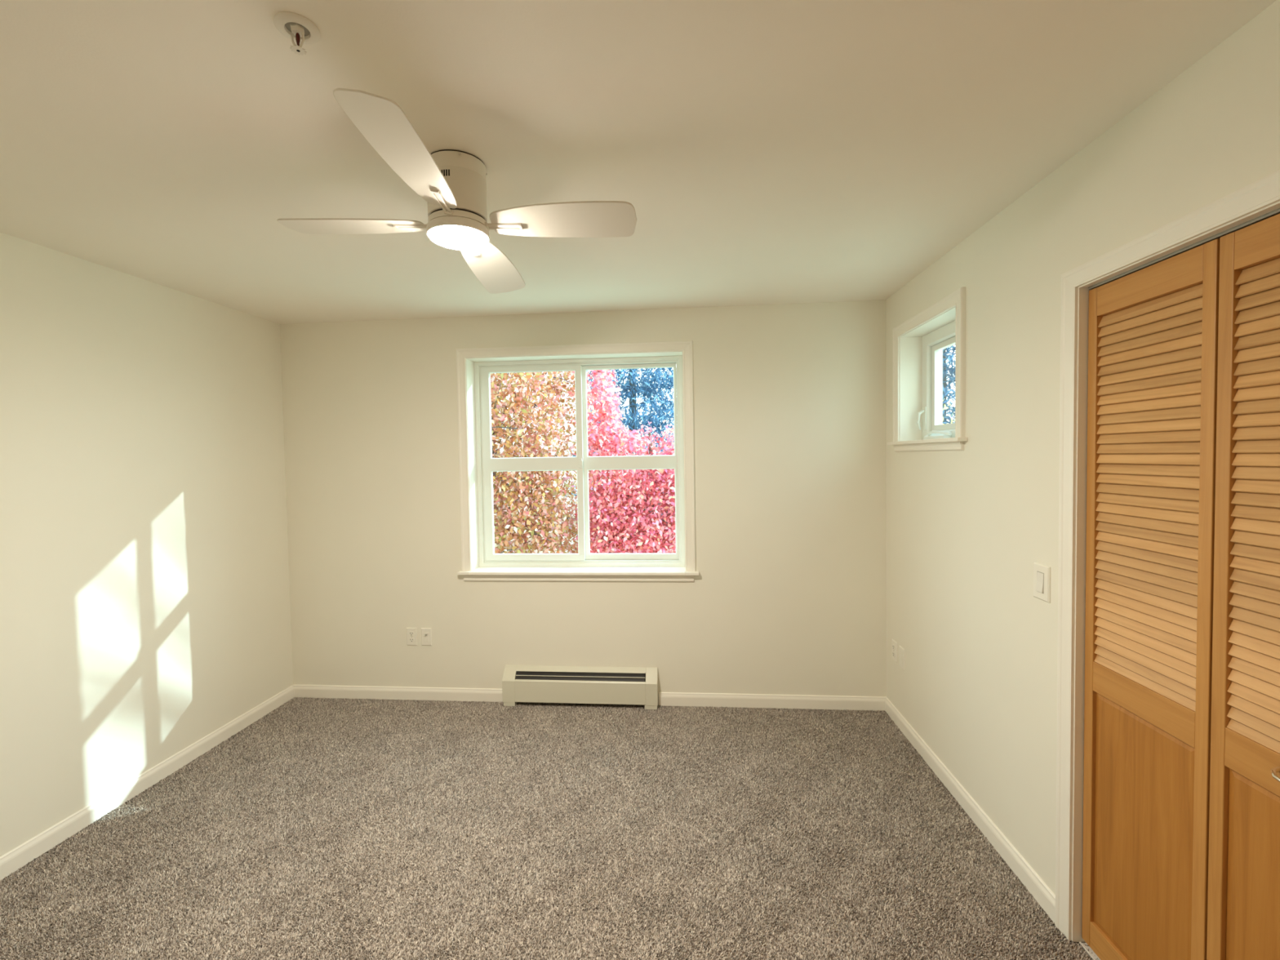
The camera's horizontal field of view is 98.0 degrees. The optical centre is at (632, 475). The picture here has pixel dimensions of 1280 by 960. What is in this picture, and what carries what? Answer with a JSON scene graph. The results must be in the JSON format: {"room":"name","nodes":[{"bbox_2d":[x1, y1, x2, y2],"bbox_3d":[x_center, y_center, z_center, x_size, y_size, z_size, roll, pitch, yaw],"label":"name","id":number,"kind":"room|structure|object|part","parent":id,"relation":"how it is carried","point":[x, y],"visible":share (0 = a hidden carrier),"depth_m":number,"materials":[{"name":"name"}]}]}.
{"room":"empty bedroom","nodes":[
{"label":"empty bedroom","id":0,"kind":"room"},
{"bbox_2d":[0,231,293,856],"bbox_3d":[-2.550,0.318,1.473,0.200,2.440,4.350,-1,2,5],"label":"wall","id":1,"kind":"structure","parent":0,"point":[145,604],"depth_m":2.56,"materials":[{"name":"paint"}]},
{"bbox_2d":[0,685,293,879],"bbox_3d":[-2.424,1.495,1.496,0.014,0.081,4.336,-1,2,5],"label":"baseboard","id":2,"kind":"structure","parent":1,"relation":"attached to","point":[20,855],"depth_m":2.56,"materials":[{"name":"paint"}]},
{"bbox_2d":[0,697,1092,959],"bbox_3d":[-0.207,1.638,1.213,4.877,0.250,4.550,-1,2,5],"label":"floor","id":3,"kind":"structure","parent":0,"point":[584,764],"depth_m":2.06,"materials":[{"name":"carpet"}]},
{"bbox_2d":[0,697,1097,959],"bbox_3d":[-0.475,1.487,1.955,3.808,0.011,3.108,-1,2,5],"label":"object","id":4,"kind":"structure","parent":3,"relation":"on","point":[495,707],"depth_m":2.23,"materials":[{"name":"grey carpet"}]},
{"bbox_2d":[280,299,886,705],"bbox_3d":[-0.364,0.335,3.607,4.177,2.690,0.280,-1,2,5],"label":"wall","id":5,"kind":"structure","parent":0,"point":[788,596],"depth_m":3.44,"materials":[{"name":"paint"}]},
{"bbox_2d":[292,684,502,702],"bbox_3d":[-1.527,1.410,3.599,1.434,0.081,0.014,-1,2,5],"label":"baseboard","id":6,"kind":"structure","parent":5,"relation":"attached to","point":[477,695],"depth_m":3.59,"materials":[{"name":"paint"}]},
{"bbox_2d":[406,627,417,645],"bbox_3d":[-1.424,1.039,3.580,0.069,0.113,0.009,-1,2,5],"label":"wall outlet","id":7,"kind":"object","parent":5,"relation":"attached to","point":[411,633],"visible":1,"depth_m":3.58,"materials":[{"name":"plastic"}]},
{"bbox_2d":[408,637,413,642],"bbox_3d":[-1.424,1.059,3.578,0.034,0.029,0.003,-1,2,5],"label":"receptacle","id":8,"kind":"object","parent":7,"relation":"attached to","point":[411,639],"depth_m":3.58,"materials":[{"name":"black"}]},
{"bbox_2d":[421,627,431,645],"bbox_3d":[-1.327,1.038,3.567,0.069,0.113,0.018,-1,2,5],"label":"jack plate","id":9,"kind":"object","parent":5,"relation":"attached to","point":[426,633],"visible":1,"depth_m":3.57,"materials":[{"name":"plastic"}]},
{"bbox_2d":[455,340,698,582],"bbox_3d":[-0.351,-0.074,3.546,1.510,1.467,0.281,-1,2,5],"label":"window","id":10,"kind":"structure","parent":5,"relation":"in","point":[474,366],"depth_m":3.56,"materials":[{"name":"paint"}]},
{"bbox_3d":[-0.651,-0.074,3.637,0.660,1.265,0.034,-1,2,5],"label":"sash","id":11,"kind":"part","parent":10,"relation":"part of","materials":[{"name":"white plastic"}]},
{"bbox_3d":[-0.024,-0.084,3.622,0.626,1.265,0.034,-1,2,5],"label":"sash","id":12,"kind":"part","parent":10,"relation":"part of","materials":[{"name":"white plastic"}]},
{"bbox_2d":[502,665,657,709],"bbox_3d":[-0.330,1.317,3.462,0.970,0.236,0.070,-1,2,5],"label":"baseboard heater","id":13,"kind":"object","parent":5,"relation":"attached to","point":[520,683],"visible":1,"depth_m":3.44,"materials":[{"name":"metal"}]},
{"bbox_2d":[658,692,886,711],"bbox_3d":[0.841,1.378,3.390,1.367,0.081,0.014,-1,2,5],"label":"baseboard","id":14,"kind":"structure","parent":5,"relation":"attached to","point":[672,699],"depth_m":3.38,"materials":[{"name":"paint"}]},
{"bbox_2d":[0,0,1276,324],"bbox_3d":[-0.239,-1.034,1.263,4.877,0.200,4.830,-1,2,5],"label":"ceiling","id":15,"kind":"structure","parent":0,"point":[762,152],"depth_m":1.51,"materials":[{"name":"paint"}]},
{"bbox_2d":[273,11,320,55],"bbox_3d":[-0.690,-0.899,1.146,0.083,0.048,0.083,-1,2,5],"label":"sprinkler","id":16,"kind":"object","parent":15,"relation":"attached to","point":[295,27],"visible":1,"depth_m":1.14,"materials":[{"name":"beige metal"}]},
{"bbox_3d":[-0.690,-0.899,1.146,0.008,0.024,0.008,-1,2,5],"label":"glass bulb","id":17,"kind":"part","parent":16,"relation":"part of","materials":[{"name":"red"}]},
{"bbox_2d":[276,88,636,293],"bbox_3d":[-0.534,-0.827,1.692,0.841,0.234,0.840,-3,3,-41],"label":"ceiling fan","id":18,"kind":"object","parent":15,"relation":"attached to","point":[452,182],"visible":1,"depth_m":1.63,"materials":[{"name":"white"}]},
{"bbox_3d":[-0.856,-0.771,1.721,0.441,0.031,0.152,-1,2,2],"label":"fan blade","id":19,"kind":"part","parent":18,"relation":"part of","materials":[{"name":"white plastic"}]},
{"bbox_3d":[-0.561,-0.785,1.371,0.152,0.035,0.441,1,-3,1],"label":"fan blade","id":20,"kind":"part","parent":18,"relation":"part of","materials":[{"name":"white plastic"}]},
{"bbox_2d":[428,225,488,249],"bbox_3d":[-0.532,-0.718,1.696,0.174,0.018,0.174,-1,2,5],"label":"diffuser","id":21,"kind":"object","parent":18,"relation":"attached to","point":[452,237],"depth_m":1.66,"materials":[{"name":"white glass"}]},
{"bbox_3d":[-0.504,-0.752,2.018,0.152,0.035,0.441,1,-3,1],"label":"fan blade","id":22,"kind":"part","parent":18,"relation":"part of","materials":[{"name":"white plastic"}]},
{"bbox_3d":[-0.208,-0.766,1.666,0.441,0.035,0.152,1,-3,1],"label":"fan blade","id":23,"kind":"part","parent":18,"relation":"part of","materials":[{"name":"white plastic"}]},
{"bbox_2d":[885,0,1279,894],"bbox_3d":[1.412,0.264,1.123,0.200,2.440,4.350,-1,2,5],"label":"wall","id":24,"kind":"structure","parent":0,"point":[966,530],"depth_m":2.01,"materials":[{"name":"paint"}]},
{"bbox_2d":[891,639,897,662],"bbox_3d":[1.500,1.007,3.192,0.009,0.113,0.069,-1,2,5],"label":"wall outlet","id":25,"kind":"object","parent":24,"relation":"attached to","point":[894,644],"visible":1,"depth_m":3.18,"materials":[{"name":"plastic"}]},
{"bbox_2d":[899,645,905,670],"bbox_3d":[1.491,1.010,3.082,0.008,0.113,0.069,-1,2,5],"label":"blank plate","id":26,"kind":"object","parent":24,"relation":"attached to","point":[902,651],"visible":1,"depth_m":3.07,"materials":[{"name":"plastic"}]},
{"bbox_2d":[887,286,967,451],"bbox_3d":[1.519,-0.466,2.733,0.235,0.690,0.810,-1,2,5],"label":"window","id":27,"kind":"structure","parent":24,"relation":"in","point":[919,342],"depth_m":2.95,"materials":[{"name":"paint"}]},
{"bbox_3d":[1.563,-0.309,3.013,0.041,0.125,0.030,-1,2,5],"label":"lock lever","id":28,"kind":"part","parent":27,"relation":"part of","materials":[{"name":"white plastic"}]},
{"bbox_3d":[1.597,-0.455,2.726,0.080,0.587,0.640,-1,2,5],"label":"frame","id":29,"kind":"part","parent":27,"relation":"part of","materials":[{"name":"white plastic"}]},
{"bbox_3d":[1.594,-0.455,2.727,0.030,0.453,0.506,-1,2,5],"label":"sash","id":30,"kind":"part","parent":27,"relation":"part of","materials":[{"name":"white plastic"}]},
{"bbox_2d":[884,697,1055,922],"bbox_3d":[1.447,1.395,2.565,0.014,0.081,1.524,-1,2,5],"label":"baseboard","id":31,"kind":"structure","parent":24,"relation":"attached to","point":[1040,891],"depth_m":2.25,"materials":[{"name":"paint"}]},
{"bbox_2d":[1033,562,1050,603],"bbox_3d":[1.372,0.359,1.871,0.012,0.119,0.082,-1,2,5],"label":"light switch","id":32,"kind":"object","parent":24,"relation":"attached to","point":[1042,573],"visible":1,"depth_m":1.86,"materials":[{"name":"plastic"}]},
{"bbox_3d":[1.372,0.359,1.871,0.001,0.069,0.036,-1,2,5],"label":"rocker frame","id":33,"kind":"part","parent":32,"relation":"part of","materials":[{"name":"beige plastic"}]},
{"bbox_2d":[1054,169,1279,940],"bbox_3d":[1.285,0.447,0.897,0.018,2.093,1.758,-1,2,5],"label":"trim","id":34,"kind":"structure","parent":24,"relation":"attached to","point":[1264,192],"depth_m":1.72,"materials":[{"name":"paint"}]},
{"bbox_2d":[1071,200,1279,942],"bbox_3d":[1.393,0.467,0.889,0.202,2.050,1.672,-1,2,5],"label":"door frame","id":35,"kind":"structure","parent":24,"relation":"attached to","point":[1083,290],"depth_m":1.70,"materials":[{"name":"paint"}]},
{"bbox_2d":[1079,213,1279,959],"bbox_3d":[1.351,0.468,1.302,0.059,2.022,0.812,-1,2,5],"label":"door","id":36,"kind":"structure","parent":24,"relation":"in","point":[1181,851],"depth_m":1.37,"materials":[{"name":"brown wood"}]},
{"bbox_3d":[1.384,0.452,1.504,0.027,2.002,0.335,-1,2,5],"label":"rail","id":37,"kind":"part","parent":36,"relation":"part of","materials":[{"name":"brown wood"}]},
{"bbox_3d":[1.384,0.452,1.504,0.028,2.003,0.403,-1,2,5],"label":"panel","id":38,"kind":"part","parent":36,"relation":"part of","materials":[{"name":"brown wood"}]},
{"bbox_3d":[1.348,0.466,1.097,0.028,2.003,0.403,-1,2,5],"label":"panel","id":39,"kind":"part","parent":36,"relation":"part of","materials":[{"name":"brown wood"}]},
{"bbox_3d":[1.348,0.466,1.097,0.027,2.002,0.335,-1,2,5],"label":"rail","id":40,"kind":"part","parent":36,"relation":"part of","materials":[{"name":"brown wood"}]},
{"bbox_3d":[1.323,0.615,1.112,0.033,0.018,0.093,-1,2,5],"label":"handle","id":41,"kind":"part","parent":36,"relation":"part of","materials":[{"name":"white metal"}]},
{"bbox_2d":[1088,208,1279,289],"bbox_3d":[1.316,-0.535,0.860,0.030,0.007,1.633,-1,2,5],"label":"door track","id":42,"kind":"object","parent":24,"relation":"attached to","point":[1277,211],"visible":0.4,"depth_m":1.33,"materials":[{"name":"beige"}]},
{"label":"outside","id":43,"kind":"structure","parent":0,"visible":0},
{"bbox_2d":[513,495,592,552],"bbox_3d":[8.371,3.478,38.267,75.000,0.300,69.400,-1,2,5],"label":"lawn","id":44,"kind":"structure","parent":43,"point":[518,495],"depth_m":55.19,"materials":[{"name":"green"}]},
{"bbox_2d":[490,370,592,553],"bbox_3d":[-2.372,0.801,7.955,3.395,7.454,3.304,-1,2,5],"label":"maple tree","id":45,"kind":"object","parent":44,"relation":"on","point":[522,524],"visible":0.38,"depth_m":6.80,"materials":[{"name":"brown plant"}]},
{"bbox_2d":[565,367,676,550],"bbox_3d":[-0.045,-2.778,14.141,4.499,14.101,4.630,-2,2,-35],"label":"conifer tree","id":46,"kind":"object","parent":44,"relation":"on","point":[632,420],"visible":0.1,"depth_m":13.64,"materials":[{"name":"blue plant"}]},
{"bbox_2d":[571,368,679,558],"bbox_3d":[0.664,0.834,7.872,3.199,7.284,2.080,-1,2,-13],"label":"maple tree","id":47,"kind":"object","parent":44,"relation":"on","point":[628,518],"visible":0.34,"depth_m":7.24,"materials":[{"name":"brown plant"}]},
{"bbox_2d":[637,367,676,480],"bbox_3d":[1.925,-4.398,19.272,5.728,17.245,5.596,0,2,14],"label":"conifer tree","id":48,"kind":"object","parent":44,"relation":"on","point":[672,368],"visible":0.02,"depth_m":19.18,"materials":[{"name":"grey plant"}]},
{"bbox_2d":[942,344,955,424],"bbox_3d":[7.092,-2.338,12.806,4.726,13.132,4.761,0,2,24],"label":"conifer tree","id":49,"kind":"object","parent":44,"relation":"on","point":[946,369],"visible":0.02,"depth_m":12.18,"materials":[{"name":"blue plant"}]},
{"bbox_2d":[942,400,955,424],"bbox_3d":[5.139,1.463,9.505,2.821,5.762,2.048,-1,2,5],"label":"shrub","id":50,"kind":"object","parent":44,"relation":"on","point":[949,404],"visible":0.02,"depth_m":9.03,"materials":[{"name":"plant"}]}
]}

